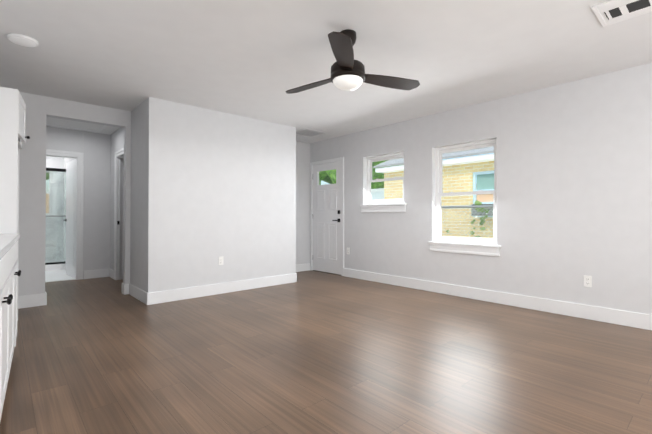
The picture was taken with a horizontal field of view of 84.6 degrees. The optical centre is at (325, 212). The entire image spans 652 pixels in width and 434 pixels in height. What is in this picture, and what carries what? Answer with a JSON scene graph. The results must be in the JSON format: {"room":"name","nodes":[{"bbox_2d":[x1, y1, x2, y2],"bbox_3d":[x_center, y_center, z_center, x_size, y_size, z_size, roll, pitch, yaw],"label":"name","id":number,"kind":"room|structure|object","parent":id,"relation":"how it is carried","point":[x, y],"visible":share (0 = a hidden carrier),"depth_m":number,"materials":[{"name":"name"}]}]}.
{"room":"empty living room","nodes":[
{"label":"empty living room","id":0,"kind":"room"},
{"bbox_2d":[45,156,63,262],"bbox_3d":[-6.455,-0.110,7.285,1.790,2.480,0.120,1,-1,-42],"label":"wall","id":1,"kind":"structure","parent":0,"point":[54,162],"depth_m":7.75,"materials":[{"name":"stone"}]},
{"bbox_2d":[46,171,51,214],"bbox_3d":[-6.153,-0.422,7.589,0.540,0.950,0.060,1,-1,-42],"label":"window","id":2,"kind":"structure","parent":1,"relation":"in","point":[50,196],"depth_m":7.73,"materials":[{"name":"white plastic"}]},
{"bbox_2d":[45,269,74,281],"bbox_3d":[-5.632,1.149,6.392,2.070,0.064,2.590,1,-1,-42],"label":"floor","id":3,"kind":"structure","parent":0,"point":[56,275],"depth_m":6.23,"materials":[{"name":"white tile"}]},
{"bbox_2d":[45,168,65,270],"bbox_3d":[-5.777,0.127,6.534,1.788,1.980,0.120,1,-1,-42],"label":"shower enclosure","id":4,"kind":"object","parent":3,"relation":"on","point":[52,266],"visible":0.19,"depth_m":6.97,"materials":[{"name":"glass"}]},
{"bbox_2d":[63,158,73,261],"bbox_3d":[-4.948,-0.113,7.044,0.120,2.480,2.500,1,-1,-42],"label":"wall","id":5,"kind":"structure","parent":0,"point":[66,160],"depth_m":7.66,"materials":[{"name":"grey paint"}]},
{"bbox_2d":[46,126,110,278],"bbox_3d":[-4.670,-0.128,5.529,2.320,2.480,0.120,1,-1,-42],"label":"wall","id":6,"kind":"structure","parent":0,"point":[94,148],"depth_m":6.10,"materials":[{"name":"grey paint"}]},
{"bbox_2d":[46,149,83,279],"bbox_3d":[-4.438,0.057,5.725,0.916,2.113,0.140,1,-1,-42],"label":"door frame","id":7,"kind":"structure","parent":6,"relation":"attached to","point":[79,157],"depth_m":5.95,"materials":[{"name":"white paint"}]},
{"bbox_2d":[63,159,75,277],"bbox_3d":[-4.480,0.104,6.266,0.135,2.006,0.741,1,-1,-42],"label":"bathroom door","id":8,"kind":"structure","parent":6,"relation":"in","point":[70,219],"depth_m":6.24,"materials":[{"name":"white paint"}]},
{"bbox_2d":[84,269,105,278],"bbox_3d":[-3.905,1.047,6.117,0.380,0.142,0.016,1,-1,-42],"label":"baseboard","id":9,"kind":"structure","parent":6,"relation":"attached to","point":[88,274],"depth_m":6.08,"materials":[{"name":"white paint"}]},
{"bbox_2d":[110,128,123,269],"bbox_3d":[-3.209,-0.126,5.732,0.120,2.480,1.780,1,-1,-42],"label":"wall","id":10,"kind":"structure","parent":0,"point":[117,140],"depth_m":6.12,"materials":[{"name":"grey paint"}]},
{"bbox_2d":[106,268,113,278],"bbox_3d":[-3.643,1.047,6.096,0.018,0.142,0.320,1,-1,-42],"label":"baseboard","id":11,"kind":"structure","parent":10,"relation":"attached to","point":[109,272],"depth_m":6.15,"materials":[{"name":"white paint"}]},
{"bbox_2d":[114,148,123,279],"bbox_3d":[-3.162,0.057,5.664,0.140,2.113,0.946,1,-1,-42],"label":"door frame","id":12,"kind":"structure","parent":10,"relation":"attached to","point":[118,207],"depth_m":5.94,"materials":[{"name":"white paint"}]},
{"bbox_2d":[18,92,309,295],"bbox_3d":[-2.545,-0.133,5.051,5.930,2.480,0.120,1,-1,-42],"label":"wall","id":13,"kind":"structure","parent":0,"point":[32,195],"depth_m":4.25,"materials":[{"name":"grey paint"}]},
{"bbox_2d":[18,291,46,308],"bbox_3d":[-3.440,1.027,4.158,0.311,0.142,0.046,1,-1,-42],"label":"baseboard","id":14,"kind":"structure","parent":13,"relation":"attached to","point":[33,300],"depth_m":4.16,"materials":[{"name":"white paint"}]},
{"bbox_2d":[126,284,137,294],"bbox_3d":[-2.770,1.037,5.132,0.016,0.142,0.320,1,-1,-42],"label":"baseboard","id":15,"kind":"structure","parent":13,"relation":"attached to","point":[129,287],"depth_m":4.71,"materials":[{"name":"white paint"}]},
{"bbox_2d":[296,263,309,270],"bbox_3d":[-0.660,1.052,6.651,0.970,0.142,0.018,1,-1,-42],"label":"baseboard","id":16,"kind":"structure","parent":13,"relation":"attached to","point":[299,267],"depth_m":6.85,"materials":[{"name":"white paint"}]},
{"bbox_2d":[130,97,295,292],"bbox_3d":[-1.570,-0.131,5.306,2.200,2.480,0.810,1,-1,-42],"label":"wall","id":17,"kind":"structure","parent":0,"point":[209,187],"depth_m":4.78,"materials":[{"name":"grey paint"}]},
{"bbox_2d":[219,257,222,264],"bbox_3d":[-1.429,0.660,4.874,0.070,0.115,0.008,1,-1,-42],"label":"outlet","id":18,"kind":"object","parent":17,"relation":"attached to","point":[220,260],"visible":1,"depth_m":4.87,"materials":[{"name":"plastic"}]},
{"bbox_2d":[146,271,297,304],"bbox_3d":[-1.292,1.035,4.988,2.232,0.142,0.016,1,-1,-42],"label":"baseboard","id":19,"kind":"structure","parent":17,"relation":"attached to","point":[220,288],"depth_m":4.81,"materials":[{"name":"white paint"}]},
{"bbox_2d":[0,270,651,433],"bbox_3d":[-0.561,1.115,2.956,6.080,0.060,9.310,1,-1,-42],"label":"floor","id":20,"kind":"structure","parent":0,"point":[312,352],"depth_m":2.53,"materials":[{"name":"brown wood"}]},
{"bbox_2d":[0,247,11,420],"bbox_3d":[-1.796,0.633,1.494,0.664,0.876,1.010,0,-1,-39],"label":"base cabinet","id":21,"kind":"object","parent":20,"relation":"on","point":[10,273],"depth_m":1.88,"materials":[{"name":"white paint"}]},
{"bbox_2d":[0,233,19,259],"bbox_3d":[-1.952,0.177,1.703,0.675,0.038,2.560,0,-1,-39],"label":"countertop","id":22,"kind":"structure","parent":21,"relation":"on","point":[8,242],"depth_m":2.06,"materials":[{"name":"white stone"}]},
{"bbox_2d":[0,87,17,346],"bbox_3d":[-2.767,0.040,2.708,0.655,2.085,0.020,0,-1,-39],"label":"end panel","id":23,"kind":"object","parent":20,"relation":"on","point":[8,153],"visible":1,"depth_m":2.88,"materials":[{"name":"white paint"}]},
{"bbox_2d":[12,241,19,357],"bbox_3d":[-2.431,0.641,2.288,0.664,0.876,1.022,0,-1,-39],"label":"base cabinet","id":24,"kind":"object","parent":20,"relation":"on","point":[15,273],"depth_m":2.52,"materials":[{"name":"white paint"}]},
{"bbox_2d":[0,0,651,142],"bbox_3d":[-1.430,-1.445,3.943,6.080,0.120,11.900,1,-1,-42],"label":"ceiling","id":25,"kind":"structure","parent":0,"point":[255,59],"depth_m":3.12,"materials":[{"name":"white paint"}]},
{"bbox_2d":[6,33,38,46],"bbox_3d":[-2.446,-1.383,2.888,0.200,0.024,0.200,1,-1,-42],"label":"recessed light","id":26,"kind":"object","parent":25,"relation":"in","point":[22,40],"visible":0.98,"depth_m":2.86,"materials":[{"name":"white paint"}]},
{"bbox_2d":[296,128,326,136],"bbox_3d":[-0.301,-1.355,6.123,0.470,0.013,0.470,1,-1,-42],"label":"ceiling vent","id":27,"kind":"object","parent":25,"relation":"in","point":[306,132],"visible":0.85,"depth_m":6.10,"materials":[{"name":"white metal"}]},
{"bbox_2d":[286,29,419,93],"bbox_3d":[0.134,-1.175,2.906,1.145,0.440,1.093,1,-1,-42],"label":"ceiling fan","id":28,"kind":"object","parent":25,"relation":"hanging from","point":[348,71],"visible":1,"depth_m":2.73,"materials":[{"name":"black metal"}]},
{"bbox_2d":[591,0,651,26],"bbox_3d":[2.062,-1.393,2.422,0.370,0.014,0.370,1,-1,-42],"label":"ceiling vent","id":29,"kind":"object","parent":25,"relation":"in","point":[610,12],"visible":0.98,"depth_m":2.46,"materials":[{"name":"white metal"}]},
{"bbox_2d":[310,63,651,314],"bbox_3d":[2.215,-0.141,4.320,0.150,2.480,7.590,1,-1,-42],"label":"wall","id":30,"kind":"structure","parent":0,"point":[574,182],"depth_m":3.98,"materials":[{"name":"grey paint"}]},
{"bbox_2d":[310,157,343,275],"bbox_3d":[0.072,0.071,6.697,0.197,2.105,0.923,1,-1,-42],"label":"door frame","id":31,"kind":"structure","parent":30,"relation":"attached to","point":[341,159],"depth_m":6.55,"materials":[{"name":"white paint"}]},
{"bbox_2d":[313,161,340,274],"bbox_3d":[0.011,0.100,6.645,0.095,2.019,0.803,1,-1,-42],"label":"entry door","id":32,"kind":"structure","parent":30,"relation":"in","point":[326,227],"depth_m":6.63,"materials":[{"name":"white paint"}]},
{"bbox_2d":[360,150,406,212],"bbox_3d":[0.938,-0.462,5.711,0.178,0.928,0.910,1,-1,-42],"label":"window","id":33,"kind":"structure","parent":30,"relation":"in","point":[369,205],"depth_m":5.79,"materials":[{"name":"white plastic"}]},
{"bbox_2d":[428,137,500,255],"bbox_3d":[1.827,-0.190,4.725,0.178,1.453,0.980,1,-1,-42],"label":"window","id":34,"kind":"structure","parent":30,"relation":"in","point":[468,245],"depth_m":4.77,"materials":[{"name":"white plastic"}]},
{"bbox_2d":[344,268,651,329],"bbox_3d":[2.456,1.024,3.917,0.016,0.142,6.385,1,-1,-42],"label":"baseboard","id":35,"kind":"structure","parent":30,"relation":"attached to","point":[624,318],"depth_m":4.13,"materials":[{"name":"white paint"}]},
{"bbox_2d":[584,275,591,286],"bbox_3d":[2.684,0.707,3.674,0.008,0.115,0.070,1,-1,-42],"label":"outlet","id":36,"kind":"object","parent":30,"relation":"attached to","point":[587,281],"visible":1,"depth_m":3.67,"materials":[{"name":"plastic"}]},
{"label":"outside","id":37,"kind":"structure","parent":0,"visible":0},
{"bbox_3d":[0.893,1.360,14.106,60.000,0.280,60.000,1,-1,-42],"label":"ground","id":38,"kind":"structure","parent":37,"visible":0},
{"bbox_2d":[46,194,48,212],"bbox_3d":[-6.974,0.359,8.652,7.000,1.670,0.050,1,-1,-42],"label":"fence","id":39,"kind":"object","parent":38,"relation":"on","point":[47,198],"depth_m":8.77,"materials":[{"name":"brown wood"}]},
{"bbox_2d":[46,160,398,188],"bbox_3d":[-3.167,-4.367,15.866,25.462,11.251,13.885,1,-1,-42],"label":"trees","id":40,"kind":"object","parent":38,"relation":"on","point":[332,175],"depth_m":17.52,"materials":[{"name":"green plant"}]},
{"bbox_2d":[371,188,383,199],"bbox_3d":[2.811,0.206,14.235,3.300,2.090,2.700,1,-1,-42],"label":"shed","id":41,"kind":"object","parent":38,"relation":"on","point":[376,194],"depth_m":13.01,"materials":[{"name":"white"}]},
{"bbox_2d":[373,146,493,244],"bbox_3d":[8.617,-1.030,6.548,6.817,4.905,14.390,1,-1,-42],"label":"neighbouring house","id":42,"kind":"structure","parent":38,"relation":"on","point":[446,200],"depth_m":8.03,"materials":[{"name":"yellow brick"}]},
{"bbox_2d":[442,200,492,242],"bbox_3d":[3.364,0.469,5.563,0.154,1.387,20.000,1,-1,-42],"label":"fence","id":43,"kind":"object","parent":38,"relation":"on","point":[481,208],"depth_m":6.36,"materials":[{"name":"grey"}]},
{"bbox_3d":[-1.564,-0.179,0.583,0.120,2.480,7.920,0,-1,-39],"label":"wall","id":44,"kind":"structure","parent":0,"visible":0},
{"bbox_2d":[17,91,29,320],"bbox_3d":[-3.040,0.045,3.105,0.724,2.083,0.939,0,-1,-39],"label":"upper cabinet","id":45,"kind":"object","parent":44,"relation":"attached to","point":[22,136],"visible":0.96,"depth_m":3.26,"materials":[{"name":"white paint"}]}
]}

